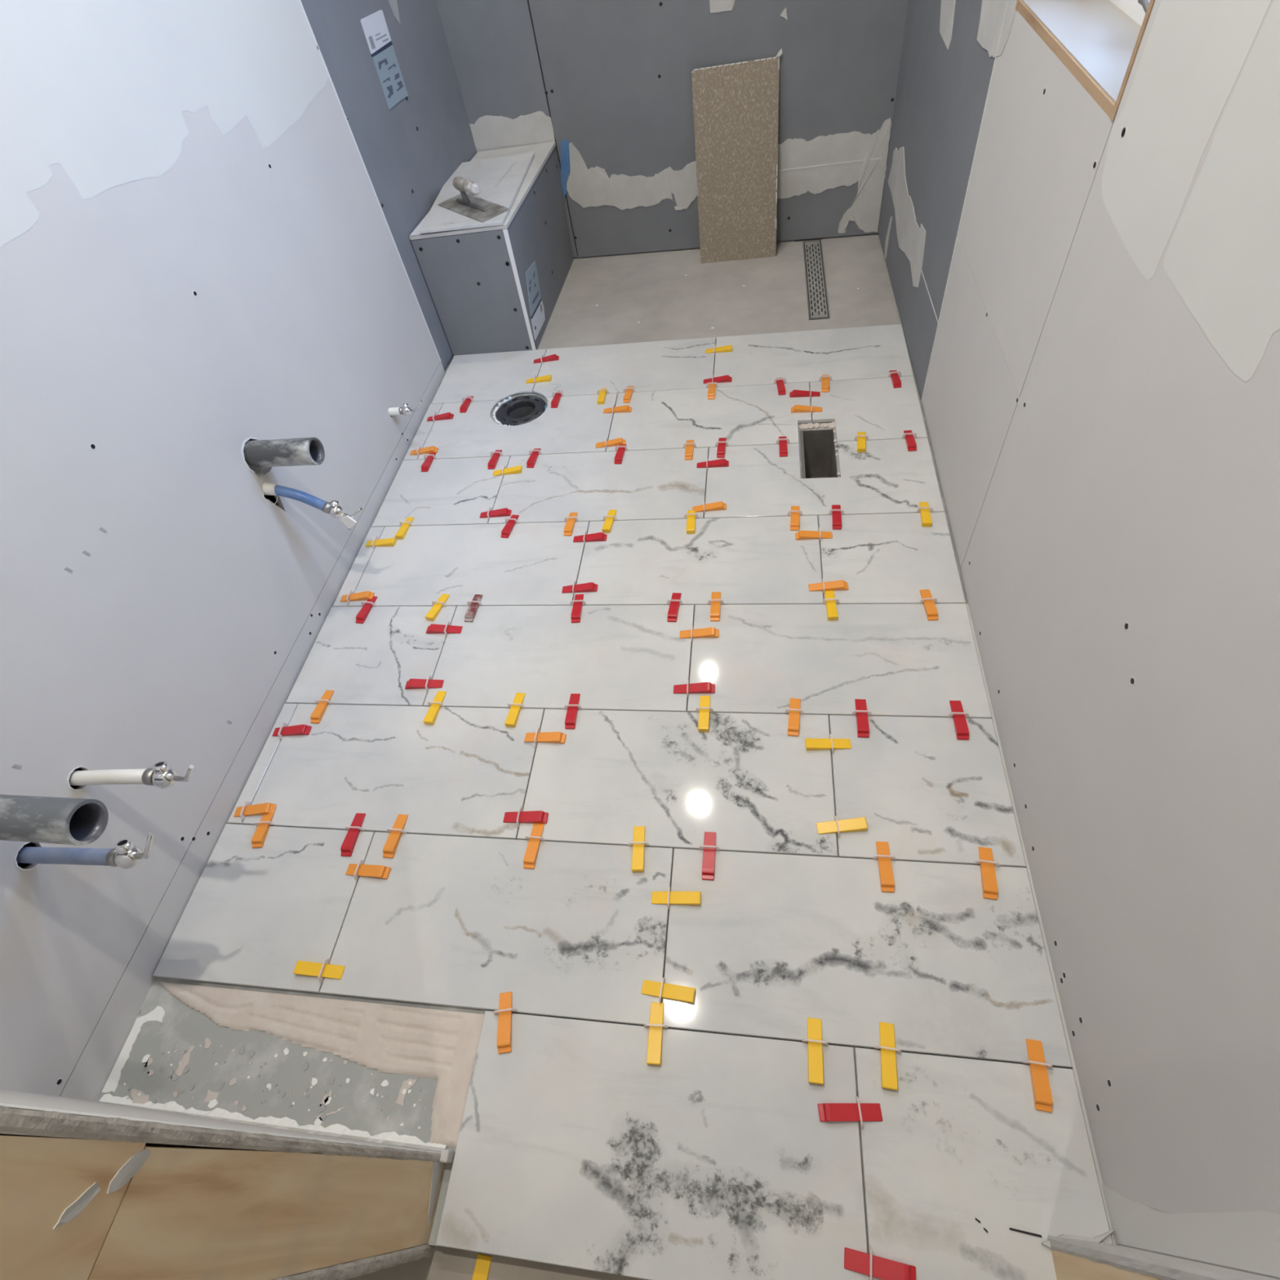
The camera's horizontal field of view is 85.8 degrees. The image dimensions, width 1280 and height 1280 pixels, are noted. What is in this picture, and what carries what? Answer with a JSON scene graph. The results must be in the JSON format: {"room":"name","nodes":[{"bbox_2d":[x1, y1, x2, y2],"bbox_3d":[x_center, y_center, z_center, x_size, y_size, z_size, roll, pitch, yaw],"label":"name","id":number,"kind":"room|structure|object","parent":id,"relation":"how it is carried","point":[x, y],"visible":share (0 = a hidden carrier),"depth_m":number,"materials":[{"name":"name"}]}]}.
{"room":"building under construction","nodes":[
{"label":"building under construction","id":0,"kind":"room"},
{"bbox_2d":[0,0,477,1101],"bbox_3d":[-1.037,-1.135,1.125,0.274,2.484,3.261,0,53,10],"label":"wall","id":1,"kind":"structure","parent":0,"point":[210,210],"depth_m":1.34,"materials":[{"name":"grey paint"}]},
{"bbox_2d":[0,794,108,845],"bbox_3d":[-0.915,0.247,0.964,0.335,0.061,0.061,0,53,10],"label":"drain pipe","id":2,"kind":"object","parent":1,"relation":"attached to","point":[28,819],"visible":1,"depth_m":0.93,"materials":[{"name":"grey plastic"}]},
{"bbox_2d":[16,832,153,868],"bbox_3d":[-0.884,0.321,1.053,0.370,0.094,0.040,0,53,10],"label":"supply pipe","id":3,"kind":"object","parent":1,"relation":"attached to","point":[125,855],"visible":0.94,"depth_m":1.04,"materials":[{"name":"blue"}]},
{"bbox_2d":[113,837,133,854],"bbox_3d":[-0.768,0.313,1.028,0.022,0.033,0.032,0,53,10],"label":"outlet","id":4,"kind":"object","parent":3,"relation":"attached to","point":[125,846],"depth_m":1.02,"materials":[{"name":"silver metal"}]},
{"bbox_2d":[68,760,193,788],"bbox_3d":[-0.877,0.222,1.142,0.352,0.069,0.040,0,53,10],"label":"supply pipe","id":5,"kind":"object","parent":1,"relation":"attached to","point":[160,775],"visible":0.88,"depth_m":1.12,"materials":[{"name":"white plastic"}]},
{"bbox_2d":[151,760,169,774],"bbox_3d":[-0.776,0.213,1.119,0.022,0.033,0.032,0,53,10],"label":"outlet","id":6,"kind":"object","parent":5,"relation":"attached to","point":[162,767],"depth_m":1.11,"materials":[{"name":"silver metal"}]},
{"bbox_2d":[243,437,324,477],"bbox_3d":[-0.849,-0.412,1.576,0.254,0.090,0.067,0,53,10],"label":"drain pipe","id":7,"kind":"object","parent":1,"relation":"attached to","point":[260,455],"visible":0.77,"depth_m":1.54,"materials":[{"name":"grey plastic"}]},
{"bbox_2d":[262,482,362,529],"bbox_3d":[-0.814,-0.321,1.650,0.300,0.150,0.038,0,53,10],"label":"supply pipe","id":8,"kind":"object","parent":1,"relation":"attached to","point":[333,508],"visible":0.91,"depth_m":1.62,"materials":[{"name":"blue"}]},
{"bbox_2d":[388,400,422,415],"bbox_3d":[-0.771,-0.720,2.146,0.214,0.044,0.032,0,53,10],"label":"supply pipe","id":9,"kind":"object","parent":1,"relation":"attached to","point":[406,410],"visible":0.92,"depth_m":2.14,"materials":[{"name":"white plastic"}]},
{"bbox_2d":[345,1245,643,1279],"bbox_3d":[-0.073,1.552,0.587,2.743,0.110,1.524,0,53,10],"label":"floor","id":10,"kind":"structure","parent":0,"point":[446,1264],"depth_m":1.02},
{"bbox_2d":[471,1253,492,1279],"bbox_3d":[-0.238,0.951,0.997,0.022,0.013,0.091,2,53,11],"label":"wedge","id":11,"kind":"object","parent":10,"relation":"on","point":[482,1264],"visible":1,"depth_m":1.02,"materials":[{"name":"yellow plastic"}]},
{"bbox_2d":[96,233,1116,1279],"bbox_3d":[-0.009,-0.365,1.999,1.829,0.122,3.238,0,53,10],"label":"floor","id":12,"kind":"structure","parent":0,"point":[717,1160],"depth_m":1.33,"materials":[{"name":"tile"}]},
{"bbox_2d":[233,801,276,820],"bbox_3d":[-0.837,0.366,1.490,0.092,0.016,0.040,-5,52,6],"label":"wedge","id":13,"kind":"object","parent":12,"relation":"on","point":[245,811],"visible":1,"depth_m":1.49,"materials":[{"name":"orange plastic"}]},
{"bbox_2d":[251,806,275,848],"bbox_3d":[-0.801,0.394,1.462,0.040,0.016,0.093,-4,52,6],"label":"wedge","id":14,"kind":"object","parent":12,"relation":"on","point":[258,839],"visible":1,"depth_m":1.46,"materials":[{"name":"orange plastic"}]},
{"bbox_2d":[271,722,311,739],"bbox_3d":[-0.815,0.209,1.606,0.093,0.016,0.040,-3,52,7],"label":"wedge","id":15,"kind":"object","parent":12,"relation":"on","point":[298,730],"visible":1,"depth_m":1.60,"materials":[{"name":"red plastic"}]},
{"bbox_2d":[293,959,345,982],"bbox_3d":[-0.590,0.605,1.265,0.091,0.016,0.040,0,53,10],"label":"wedge","id":16,"kind":"object","parent":12,"relation":"on","point":[317,970],"visible":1,"depth_m":1.26,"materials":[{"name":"yellow plastic"}]},
{"bbox_2d":[310,689,333,723],"bbox_3d":[-0.758,0.154,1.639,0.040,0.016,0.093,1,53,10],"label":"wedge","id":17,"kind":"object","parent":12,"relation":"on","point":[317,713],"visible":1,"depth_m":1.64,"materials":[{"name":"orange plastic"}]},
{"bbox_2d":[340,813,365,856],"bbox_3d":[-0.595,0.399,1.424,0.040,0.016,0.093,0,53,9],"label":"wedge","id":18,"kind":"object","parent":12,"relation":"on","point":[348,846],"visible":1,"depth_m":1.42,"materials":[{"name":"red plastic"}]},
{"bbox_2d":[340,590,374,604],"bbox_3d":[-0.762,-0.119,1.849,0.093,0.016,0.040,-4,52,7],"label":"wedge","id":19,"kind":"object","parent":12,"relation":"on","point":[366,595],"visible":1,"depth_m":1.85,"materials":[{"name":"orange plastic"}]},
{"bbox_2d":[355,595,377,623],"bbox_3d":[-0.723,-0.085,1.816,0.040,0.016,0.093,4,54,13],"label":"wedge","id":20,"kind":"object","parent":12,"relation":"on","point":[362,615],"visible":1,"depth_m":1.81,"materials":[{"name":"red plastic"}]},
{"bbox_2d":[345,859,391,880],"bbox_3d":[-0.544,0.458,1.370,0.093,0.016,0.040,2,53,11],"label":"wedge","id":21,"kind":"object","parent":12,"relation":"on","point":[383,872],"visible":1,"depth_m":1.37,"materials":[{"name":"orange plastic"}]},
{"bbox_2d":[365,536,396,548],"bbox_3d":[-0.744,-0.281,1.970,0.091,0.016,0.040,1,53,10],"label":"wedge","id":22,"kind":"object","parent":12,"relation":"on","point":[389,541],"visible":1,"depth_m":1.97,"materials":[{"name":"yellow plastic"}]},
{"bbox_2d":[382,813,408,857],"bbox_3d":[-0.502,0.398,1.409,0.040,0.016,0.093,1,53,11],"label":"wedge","id":23,"kind":"object","parent":12,"relation":"on","point":[390,846],"visible":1,"depth_m":1.41,"materials":[{"name":"orange plastic"}]},
{"bbox_2d":[395,516,413,539],"bbox_3d":[-0.683,-0.330,1.998,0.040,0.016,0.091,3,53,12],"label":"wedge","id":24,"kind":"object","parent":12,"relation":"on","point":[402,531],"visible":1,"depth_m":2.00,"materials":[{"name":"yellow plastic"}]},
{"bbox_2d":[404,675,444,691],"bbox_3d":[-0.515,0.102,1.638,0.093,0.016,0.040,-3,53,8],"label":"wedge","id":25,"kind":"object","parent":12,"relation":"on","point":[413,683],"visible":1,"depth_m":1.64,"materials":[{"name":"red plastic"}]},
{"bbox_2d":[422,690,446,724],"bbox_3d":[-0.475,0.152,1.592,0.040,0.016,0.091,3,53,12],"label":"wedge","id":26,"kind":"object","parent":12,"relation":"on","point":[430,717],"visible":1,"depth_m":1.59,"materials":[{"name":"yellow plastic"}]},
{"bbox_2d":[425,593,449,621],"bbox_3d":[-0.526,-0.090,1.787,0.040,0.016,0.091,10,55,16],"label":"wedge","id":27,"kind":"object","parent":12,"relation":"on","point":[437,606],"visible":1,"depth_m":1.78,"materials":[{"name":"yellow plastic"}]},
{"bbox_2d":[426,621,462,636],"bbox_3d":[-0.496,-0.030,1.736,0.093,0.016,0.040,0,53,9],"label":"wedge","id":28,"kind":"object","parent":12,"relation":"on","point":[433,628],"visible":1,"depth_m":1.74,"materials":[{"name":"red plastic"}]},
{"bbox_2d":[464,594,483,622],"bbox_3d":[-0.428,-0.087,1.768,0.040,0.016,0.093,2,53,11],"label":"wedge","id":29,"kind":"object","parent":12,"relation":"on","point":[469,615],"visible":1,"depth_m":1.76,"materials":[{"name":"red plastic"}]},
{"bbox_2d":[409,141,573,355],"bbox_3d":[-0.502,-1.513,2.622,0.364,0.431,0.820,0,53,10],"label":"shower bench","id":30,"kind":"object","parent":12,"relation":"on","point":[498,288],"visible":0.9,"depth_m":2.42,"materials":[{"name":"grey"}]},
{"bbox_2d":[418,151,534,233],"bbox_3d":[-0.560,-1.554,2.380,0.318,0.010,0.594,0,53,10],"label":"bench top","id":31,"kind":"object","parent":30,"relation":"on","point":[500,180],"depth_m":2.37,"materials":[{"name":"stone"}]},
{"bbox_2d":[437,176,509,222],"bbox_3d":[-0.557,-1.456,2.245,0.110,0.081,0.274,-39,57,-19],"label":"trowel","id":32,"kind":"object","parent":31,"relation":"on","point":[473,207],"visible":1,"depth_m":2.25,"materials":[{"name":"silver metal"}]},
{"bbox_2d":[487,449,502,469],"bbox_3d":[-0.452,-0.567,2.140,0.040,0.016,0.093,2,53,11],"label":"wedge","id":33,"kind":"object","parent":12,"relation":"on","point":[492,463],"visible":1,"depth_m":2.14,"materials":[{"name":"red plastic"}]},
{"bbox_2d":[480,506,511,519],"bbox_3d":[-0.417,-0.367,1.981,0.093,0.016,0.040,-2,53,8],"label":"wedge","id":34,"kind":"object","parent":12,"relation":"on","point":[502,512],"visible":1,"depth_m":1.98,"materials":[{"name":"red plastic"}]},
{"bbox_2d":[493,991,517,1053],"bbox_3d":[-0.231,0.648,1.171,0.040,0.016,0.093,-9,52,2],"label":"wedge","id":35,"kind":"object","parent":12,"relation":"on","point":[504,1011],"visible":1,"depth_m":1.17,"materials":[{"name":"orange plastic"}]},
{"bbox_2d":[492,465,522,476],"bbox_3d":[-0.405,-0.516,2.093,0.091,0.016,0.040,-4,52,7],"label":"wedge","id":36,"kind":"object","parent":12,"relation":"on","point":[516,469],"visible":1,"depth_m":2.09,"materials":[{"name":"yellow plastic"}]},
{"bbox_2d":[501,515,519,537],"bbox_3d":[-0.368,-0.326,1.941,0.040,0.016,0.092,7,54,14],"label":"wedge","id":37,"kind":"object","parent":12,"relation":"on","point":[505,532],"visible":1,"depth_m":1.94,"materials":[{"name":"red plastic"}]},
{"bbox_2d":[504,692,525,727],"bbox_3d":[-0.283,0.154,1.559,0.040,0.016,0.091,2,53,11],"label":"wedge","id":38,"kind":"object","parent":12,"relation":"on","point":[511,721],"visible":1,"depth_m":1.55,"materials":[{"name":"yellow plastic"}]},
{"bbox_2d":[493,395,546,426],"bbox_3d":[-0.388,-0.689,2.415,0.181,0.275,0.182,0,53,10],"label":"flange","id":39,"kind":"object","parent":12,"relation":"in","point":[520,410],"visible":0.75,"depth_m":2.33,"materials":[{"name":"grey plastic"}]},
{"bbox_2d":[502,807,548,827],"bbox_3d":[-0.233,0.357,1.395,0.093,0.016,0.040,-1,53,9],"label":"wedge","id":40,"kind":"object","parent":12,"relation":"on","point":[520,816],"visible":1,"depth_m":1.39,"materials":[{"name":"red plastic"}]},
{"bbox_2d":[523,822,545,869],"bbox_3d":[-0.210,0.402,1.356,0.040,0.016,0.092,2,53,11],"label":"wedge","id":41,"kind":"object","parent":12,"relation":"on","point":[532,849],"visible":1,"depth_m":1.35,"materials":[{"name":"orange plastic"}]},
{"bbox_2d":[526,448,542,467],"bbox_3d":[-0.328,-0.565,2.118,0.040,0.016,0.093,3,53,12],"label":"wedge","id":42,"kind":"object","parent":12,"relation":"on","point":[531,463],"visible":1,"depth_m":2.12,"materials":[{"name":"red plastic"}]},
{"bbox_2d":[524,728,566,746],"bbox_3d":[-0.208,0.211,1.503,0.093,0.016,0.040,1,53,10],"label":"wedge","id":43,"kind":"object","parent":12,"relation":"on","point":[557,737],"visible":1,"depth_m":1.50,"materials":[{"name":"orange plastic"}]},
{"bbox_2d":[564,512,578,535],"bbox_3d":[-0.194,-0.327,1.913,0.040,0.016,0.093,1,53,10],"label":"wedge","id":44,"kind":"object","parent":12,"relation":"on","point":[568,529],"visible":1,"depth_m":1.91,"materials":[{"name":"orange plastic"}]},
{"bbox_2d":[564,693,582,728],"bbox_3d":[-0.151,0.155,1.536,0.040,0.016,0.093,-1,53,9],"label":"wedge","id":45,"kind":"object","parent":12,"relation":"on","point":[573,706],"visible":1,"depth_m":1.53,"materials":[{"name":"red plastic"}]},
{"bbox_2d":[569,594,586,622],"bbox_3d":[-0.157,-0.084,1.720,0.040,0.016,0.093,-2,53,8],"label":"wedge","id":46,"kind":"object","parent":12,"relation":"on","point":[575,615],"visible":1,"depth_m":1.72,"materials":[{"name":"red plastic"}]},
{"bbox_2d":[561,581,597,595],"bbox_3d":[-0.155,-0.135,1.759,0.093,0.016,0.040,-2,53,8],"label":"wedge","id":47,"kind":"object","parent":12,"relation":"on","point":[586,587],"visible":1,"depth_m":1.76,"materials":[{"name":"red plastic"}]},
{"bbox_2d":[573,530,607,544],"bbox_3d":[-0.137,-0.280,1.867,0.093,0.016,0.040,-1,53,9],"label":"wedge","id":48,"kind":"object","parent":12,"relation":"on","point":[600,536],"visible":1,"depth_m":1.86,"materials":[{"name":"red plastic"}]},
{"bbox_2d":[601,509,617,533],"bbox_3d":[-0.084,-0.333,1.899,0.040,0.016,0.091,4,54,12],"label":"wedge","id":49,"kind":"object","parent":12,"relation":"on","point":[611,517],"visible":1,"depth_m":1.89,"materials":[{"name":"yellow plastic"}]},
{"bbox_2d":[595,437,625,448],"bbox_3d":[-0.091,-0.606,2.109,0.093,0.016,0.040,-4,52,7],"label":"wedge","id":50,"kind":"object","parent":12,"relation":"on","point":[620,441],"visible":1,"depth_m":2.11,"materials":[{"name":"orange plastic"}]},
{"bbox_2d":[603,404,631,414],"bbox_3d":[-0.074,-0.743,2.211,0.093,0.016,0.040,1,53,10],"label":"wedge","id":51,"kind":"object","parent":12,"relation":"on","point":[626,408],"visible":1,"depth_m":2.21,"materials":[{"name":"orange plastic"}]},
{"bbox_2d":[613,444,628,464],"bbox_3d":[-0.060,-0.566,2.073,0.040,0.016,0.093,3,53,12],"label":"wedge","id":52,"kind":"object","parent":12,"relation":"on","point":[619,456],"visible":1,"depth_m":2.07,"materials":[{"name":"red plastic"}]},
{"bbox_2d":[628,826,648,872],"bbox_3d":[-0.003,0.399,1.324,0.040,0.016,0.091,-3,52,7],"label":"wedge","id":53,"kind":"object","parent":12,"relation":"on","point":[638,844],"visible":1,"depth_m":1.32,"materials":[{"name":"yellow plastic"}]},
{"bbox_2d":[644,1002,668,1065],"bbox_3d":[0.025,0.644,1.131,0.040,0.016,0.091,-1,53,9],"label":"wedge","id":54,"kind":"object","parent":12,"relation":"on","point":[655,1025],"visible":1,"depth_m":1.13,"materials":[{"name":"yellow plastic"}]},
{"bbox_2d":[640,977,695,1003],"bbox_3d":[0.047,0.594,1.166,0.091,0.016,0.040,4,54,13],"label":"wedge","id":55,"kind":"object","parent":12,"relation":"on","point":[660,989],"visible":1,"depth_m":1.17,"materials":[{"name":"yellow plastic"}]},
{"bbox_2d":[666,592,683,622],"bbox_3d":[0.083,-0.085,1.680,0.040,0.016,0.093,3,54,12],"label":"wedge","id":56,"kind":"object","parent":12,"relation":"on","point":[675,600],"visible":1,"depth_m":1.68,"materials":[{"name":"red plastic"}]},
{"bbox_2d":[651,886,701,909],"bbox_3d":[0.065,0.470,1.258,0.091,0.016,0.040,-1,53,9],"label":"wedge","id":57,"kind":"object","parent":12,"relation":"on","point":[679,898],"visible":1,"depth_m":1.26,"materials":[{"name":"yellow plastic"}]},
{"bbox_2d":[683,440,696,460],"bbox_3d":[0.146,-0.569,2.041,0.040,0.016,0.093,0,53,9],"label":"wedge","id":58,"kind":"object","parent":12,"relation":"on","point":[690,444],"visible":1,"depth_m":2.04,"materials":[{"name":"orange plastic"}]},
{"bbox_2d":[684,510,698,533],"bbox_3d":[0.137,-0.324,1.854,0.040,0.016,0.091,-2,53,8],"label":"wedge","id":59,"kind":"object","parent":12,"relation":"on","point":[692,515],"visible":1,"depth_m":1.85,"materials":[{"name":"yellow plastic"}]},
{"bbox_2d":[673,679,715,697],"bbox_3d":[0.120,0.105,1.528,0.093,0.016,0.040,-1,53,9],"label":"wedge","id":60,"kind":"object","parent":12,"relation":"on","point":[700,687],"visible":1,"depth_m":1.53,"materials":[{"name":"red plastic"}]},
{"bbox_2d":[679,625,719,641],"bbox_3d":[0.139,-0.018,1.620,0.093,0.016,0.040,-1,53,9],"label":"wedge","id":61,"kind":"object","parent":12,"relation":"on","point":[712,632],"visible":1,"depth_m":1.62,"materials":[{"name":"orange plastic"}]},
{"bbox_2d":[695,695,714,732],"bbox_3d":[0.139,0.155,1.487,0.040,0.016,0.091,0,53,10],"label":"wedge","id":62,"kind":"object","parent":12,"relation":"on","point":[704,707],"visible":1,"depth_m":1.48,"materials":[{"name":"yellow plastic"}]},
{"bbox_2d":[698,831,719,880],"bbox_3d":[0.130,0.404,1.298,0.040,0.016,0.093,0,53,10],"label":"wedge","id":63,"kind":"object","parent":12,"relation":"on","point":[709,840],"visible":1,"depth_m":1.30,"materials":[{"name":"red plastic"}]},
{"bbox_2d":[692,500,726,513],"bbox_3d":[0.189,-0.365,1.877,0.093,0.016,0.040,-3,52,7],"label":"wedge","id":64,"kind":"object","parent":12,"relation":"on","point":[720,505],"visible":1,"depth_m":1.88,"materials":[{"name":"orange plastic"}]},
{"bbox_2d":[696,457,728,469],"bbox_3d":[0.209,-0.511,1.986,0.093,0.016,0.040,0,53,9],"label":"wedge","id":65,"kind":"object","parent":12,"relation":"on","point":[722,462],"visible":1,"depth_m":1.98,"materials":[{"name":"red plastic"}]},
{"bbox_2d":[707,591,724,621],"bbox_3d":[0.182,-0.086,1.664,0.040,0.016,0.093,0,53,10],"label":"wedge","id":66,"kind":"object","parent":12,"relation":"on","point":[715,600],"visible":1,"depth_m":1.66,"materials":[{"name":"orange plastic"}]},
{"bbox_2d":[715,437,728,457],"bbox_3d":[0.240,-0.572,2.027,0.040,0.016,0.092,2,53,11],"label":"wedge","id":67,"kind":"object","parent":12,"relation":"on","point":[722,443],"visible":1,"depth_m":2.02,"materials":[{"name":"red plastic"}]},
{"bbox_2d":[691,48,782,263],"bbox_3d":[0.360,-1.748,2.536,0.305,0.623,0.117,0,53,10],"label":"board","id":68,"kind":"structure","parent":12,"relation":"on","point":[735,105],"depth_m":2.52,"materials":[{"name":"beige tile"}]},
{"bbox_2d":[775,435,790,457],"bbox_3d":[0.414,-0.566,1.994,0.040,0.016,0.093,0,53,10],"label":"wedge","id":69,"kind":"object","parent":12,"relation":"on","point":[782,442],"visible":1,"depth_m":1.99,"materials":[{"name":"red plastic"}]},
{"bbox_2d":[784,697,804,736],"bbox_3d":[0.326,0.158,1.453,0.040,0.016,0.093,4,54,13],"label":"wedge","id":70,"kind":"object","parent":12,"relation":"on","point":[794,709],"visible":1,"depth_m":1.45,"materials":[{"name":"orange plastic"}]},
{"bbox_2d":[786,506,803,530],"bbox_3d":[0.407,-0.326,1.810,0.040,0.016,0.093,3,53,11],"label":"wedge","id":71,"kind":"object","parent":12,"relation":"on","point":[794,519],"visible":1,"depth_m":1.81,"materials":[{"name":"orange plastic"}]},
{"bbox_2d":[789,386,820,398],"bbox_3d":[0.510,-0.765,2.130,0.093,0.016,0.040,2,53,11],"label":"wedge","id":72,"kind":"object","parent":12,"relation":"on","point":[795,393],"visible":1,"depth_m":2.13,"materials":[{"name":"red plastic"}]},
{"bbox_2d":[791,402,822,413],"bbox_3d":[0.504,-0.702,2.083,0.093,0.016,0.040,2,53,11],"label":"wedge","id":73,"kind":"object","parent":12,"relation":"on","point":[797,408],"visible":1,"depth_m":2.08,"materials":[{"name":"orange plastic"}]},
{"bbox_2d":[795,527,832,541],"bbox_3d":[0.445,-0.272,1.762,0.093,0.016,0.040,-2,53,8],"label":"wedge","id":74,"kind":"object","parent":12,"relation":"on","point":[801,535],"visible":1,"depth_m":1.76,"materials":[{"name":"orange plastic"}]},
{"bbox_2d":[801,1017,827,1084],"bbox_3d":[0.277,0.647,1.087,0.040,0.016,0.091,1,53,11],"label":"wedge","id":75,"kind":"object","parent":12,"relation":"on","point":[815,1074],"visible":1,"depth_m":1.09,"materials":[{"name":"yellow plastic"}]},
{"bbox_2d":[803,240,830,319],"bbox_3d":[0.660,-1.348,2.594,0.071,0.039,0.595,0,53,10],"label":"linear drain","id":76,"kind":"object","parent":12,"relation":"on","point":[816,289],"visible":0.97,"depth_m":2.57,"materials":[{"name":"silver metal"}]},
{"bbox_2d":[799,421,839,478],"bbox_3d":[0.533,-0.483,2.071,0.109,0.220,0.265,0,53,10],"label":"floor opening","id":77,"kind":"object","parent":12,"relation":"in","point":[818,450],"visible":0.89,"depth_m":2.08,"materials":[{"name":"silver metal"}]},
{"bbox_2d":[804,733,851,753],"bbox_3d":[0.384,0.210,1.404,0.091,0.016,0.040,-4,52,7],"label":"wedge","id":78,"kind":"object","parent":12,"relation":"on","point":[811,744],"visible":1,"depth_m":1.40,"materials":[{"name":"yellow plastic"}]},
{"bbox_2d":[808,577,848,593],"bbox_3d":[0.453,-0.132,1.654,0.093,0.016,0.040,-1,53,9],"label":"wedge","id":79,"kind":"object","parent":12,"relation":"on","point":[837,584],"visible":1,"depth_m":1.65,"materials":[{"name":"orange plastic"}]},
{"bbox_2d":[822,590,839,620],"bbox_3d":[0.450,-0.087,1.620,0.040,0.016,0.091,-1,53,9],"label":"wedge","id":80,"kind":"object","parent":12,"relation":"on","point":[831,607],"visible":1,"depth_m":1.62,"materials":[{"name":"yellow plastic"}]},
{"bbox_2d":[828,505,844,529],"bbox_3d":[0.512,-0.325,1.792,0.040,0.016,0.093,2,53,11],"label":"wedge","id":81,"kind":"object","parent":12,"relation":"on","point":[836,510],"visible":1,"depth_m":1.79,"materials":[{"name":"red plastic"}]},
{"bbox_2d":[816,815,867,837],"bbox_3d":[0.380,0.349,1.298,0.091,0.016,0.040,-6,52,5],"label":"wedge","id":82,"kind":"object","parent":12,"relation":"on","point":[855,824],"visible":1,"depth_m":1.30,"materials":[{"name":"yellow plastic"}]},
{"bbox_2d":[817,1096,882,1128],"bbox_3d":[0.316,0.708,1.033,0.093,0.016,0.040,-5,52,6],"label":"wedge","id":83,"kind":"object","parent":12,"relation":"on","point":[828,1112],"visible":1,"depth_m":1.03,"materials":[{"name":"red plastic"}]},
{"bbox_2d":[853,431,868,452],"bbox_3d":[0.630,-0.570,1.960,0.040,0.016,0.091,5,54,13],"label":"wedge","id":84,"kind":"object","parent":12,"relation":"on","point":[860,437],"visible":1,"depth_m":1.96,"materials":[{"name":"yellow plastic"}]},
{"bbox_2d":[851,698,871,737],"bbox_3d":[0.462,0.158,1.430,0.040,0.016,0.093,1,53,10],"label":"wedge","id":85,"kind":"object","parent":12,"relation":"on","point":[862,713],"visible":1,"depth_m":1.43,"materials":[{"name":"red plastic"}]},
{"bbox_2d":[844,1244,915,1279],"bbox_3d":[0.324,0.845,0.927,0.092,0.016,0.040,5,54,13],"label":"wedge","id":86,"kind":"object","parent":12,"relation":"on","point":[866,1264],"visible":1,"depth_m":0.93,"materials":[{"name":"red plastic"}]},
{"bbox_2d":[872,841,895,893],"bbox_3d":[0.443,0.406,1.243,0.040,0.016,0.093,0,53,10],"label":"wedge","id":87,"kind":"object","parent":12,"relation":"on","point":[883,856],"visible":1,"depth_m":1.24,"materials":[{"name":"orange plastic"}]},
{"bbox_2d":[874,1022,901,1090],"bbox_3d":[0.386,0.644,1.070,0.040,0.016,0.091,3,54,12],"label":"wedge","id":88,"kind":"object","parent":12,"relation":"on","point":[887,1048],"visible":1,"depth_m":1.07,"materials":[{"name":"yellow plastic"}]},
{"bbox_2d":[902,430,916,451],"bbox_3d":[0.760,-0.566,1.935,0.040,0.016,0.093,-1,53,9],"label":"wedge","id":89,"kind":"object","parent":12,"relation":"on","point":[911,444],"visible":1,"depth_m":1.93,"materials":[{"name":"red plastic"}]},
{"bbox_2d":[915,502,933,526],"bbox_3d":[0.728,-0.326,1.757,0.040,0.016,0.091,3,53,12],"label":"wedge","id":90,"kind":"object","parent":12,"relation":"on","point":[924,509],"visible":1,"depth_m":1.75,"materials":[{"name":"yellow plastic"}]},
{"bbox_2d":[919,589,937,620],"bbox_3d":[0.665,-0.086,1.583,0.040,0.016,0.093,-3,52,7],"label":"wedge","id":91,"kind":"object","parent":12,"relation":"on","point":[931,610],"visible":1,"depth_m":1.58,"materials":[{"name":"orange plastic"}]},
{"bbox_2d":[947,700,968,740],"bbox_3d":[0.649,0.158,1.398,0.040,0.016,0.093,0,53,9],"label":"wedge","id":92,"kind":"object","parent":12,"relation":"on","point":[962,730],"visible":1,"depth_m":1.40,"materials":[{"name":"red plastic"}]},
{"bbox_2d":[974,846,999,900],"bbox_3d":[0.614,0.408,1.213,0.040,0.016,0.093,4,54,13],"label":"wedge","id":93,"kind":"object","parent":12,"relation":"on","point":[988,880],"visible":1,"depth_m":1.21,"materials":[{"name":"orange plastic"}]},
{"bbox_2d":[1022,1038,1053,1112],"bbox_3d":[0.599,0.650,1.030,0.040,0.016,0.093,4,54,12],"label":"wedge","id":94,"kind":"object","parent":12,"relation":"on","point":[1042,1097],"visible":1,"depth_m":1.03,"materials":[{"name":"orange plastic"}]},
{"bbox_2d":[0,1088,1279,1279],"bbox_3d":[-0.301,0.147,0.125,1.829,2.591,0.165,0,53,10],"label":"wall","id":95,"kind":"structure","parent":0,"point":[90,1189],"depth_m":0.63,"materials":[{"name":"brown wood"}]},
{"bbox_2d":[435,0,908,257],"bbox_3d":[0.008,-2.401,1.968,1.861,2.560,0.175,1,53,10],"label":"wall","id":96,"kind":"structure","parent":0,"point":[609,82],"depth_m":2.45,"materials":[{"name":"grey"}]},
{"bbox_2d":[878,0,1279,1279],"bbox_3d":[0.726,-1.118,0.863,0.216,2.560,3.292,0,53,10],"label":"wall","id":97,"kind":"structure","parent":0,"point":[1088,303],"depth_m":0.89,"materials":[{"name":"grey paint"}]},
{"bbox_2d":[1014,0,1155,121],"bbox_3d":[0.711,-1.232,0.735,0.196,0.937,0.608,0,53,10],"label":"window","id":98,"kind":"structure","parent":97,"relation":"in","point":[1098,42],"depth_m":1.10,"materials":[{"name":"brown wood"}]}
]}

